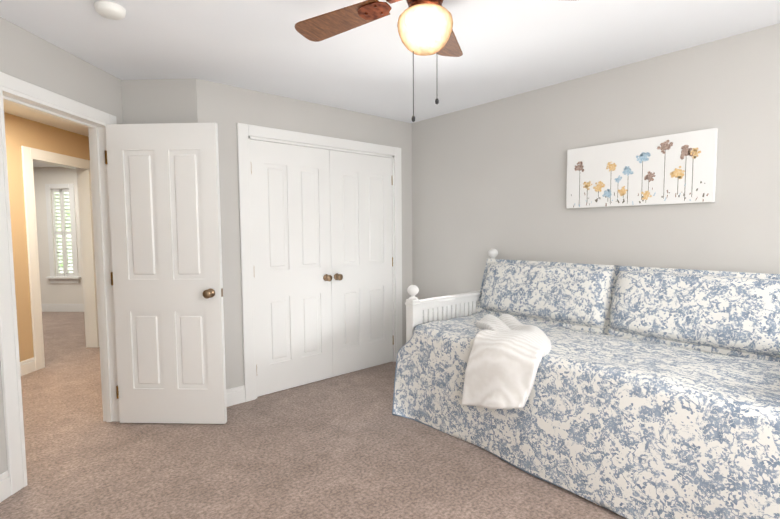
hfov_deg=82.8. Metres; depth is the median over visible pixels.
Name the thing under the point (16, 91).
door frame
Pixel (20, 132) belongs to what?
wall
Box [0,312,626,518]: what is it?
floor
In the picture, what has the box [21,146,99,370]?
door frame
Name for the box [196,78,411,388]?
wall
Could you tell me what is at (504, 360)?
throw
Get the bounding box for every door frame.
[0,72,119,494]
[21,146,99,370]
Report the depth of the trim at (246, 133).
3.53 m
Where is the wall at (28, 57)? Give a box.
[0,17,122,474]
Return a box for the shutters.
[45,184,80,282]
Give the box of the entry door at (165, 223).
[105,122,226,423]
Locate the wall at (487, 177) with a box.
[412,23,779,299]
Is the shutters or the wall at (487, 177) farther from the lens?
the shutters
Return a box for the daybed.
[392,249,779,518]
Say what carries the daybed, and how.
on the floor
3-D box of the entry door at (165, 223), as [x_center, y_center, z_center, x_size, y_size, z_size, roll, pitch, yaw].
[-1.533,0.117,3.050,0.598,2.065,0.570,-4,5,-41]
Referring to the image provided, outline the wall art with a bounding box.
[566,128,717,208]
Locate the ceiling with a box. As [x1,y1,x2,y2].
[0,0,779,166]
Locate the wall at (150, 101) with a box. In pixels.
[121,78,197,123]
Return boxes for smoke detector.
[94,1,125,19]
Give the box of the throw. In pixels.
[461,313,551,408]
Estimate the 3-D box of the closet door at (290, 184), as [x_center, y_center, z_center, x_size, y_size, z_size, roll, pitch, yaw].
[-0.803,0.071,3.740,0.741,2.055,0.110,-4,5,-41]
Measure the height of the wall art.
0.430 m
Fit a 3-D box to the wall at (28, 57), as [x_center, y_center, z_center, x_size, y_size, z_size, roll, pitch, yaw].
[-2.017,-0.012,2.334,0.105,2.440,2.084,0,4,2]
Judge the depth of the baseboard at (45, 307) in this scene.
7.54 m
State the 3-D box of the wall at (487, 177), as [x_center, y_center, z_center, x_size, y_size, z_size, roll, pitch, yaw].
[1.705,-0.081,2.987,0.105,2.440,4.610,-4,5,-41]
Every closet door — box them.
[250,139,332,396]
[329,150,393,376]
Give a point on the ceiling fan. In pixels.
(425, 27)
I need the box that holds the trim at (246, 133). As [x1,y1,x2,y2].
[237,123,401,401]
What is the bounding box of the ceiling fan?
[295,0,462,121]
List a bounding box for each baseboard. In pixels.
[0,357,244,502]
[41,304,83,311]
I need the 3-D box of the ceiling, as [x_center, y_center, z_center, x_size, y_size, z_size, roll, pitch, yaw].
[-3.561,-1.306,2.808,10.000,0.100,12.700,-4,5,-41]
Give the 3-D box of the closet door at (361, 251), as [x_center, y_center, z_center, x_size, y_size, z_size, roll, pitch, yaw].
[-0.239,0.035,4.223,0.741,2.055,0.110,-4,5,-41]
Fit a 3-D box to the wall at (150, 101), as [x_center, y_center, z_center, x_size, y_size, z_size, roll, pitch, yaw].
[-1.702,-0.079,3.308,0.655,2.440,0.105,0,4,2]
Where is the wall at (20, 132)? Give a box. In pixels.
[4,112,89,361]
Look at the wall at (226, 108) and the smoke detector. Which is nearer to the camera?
the smoke detector

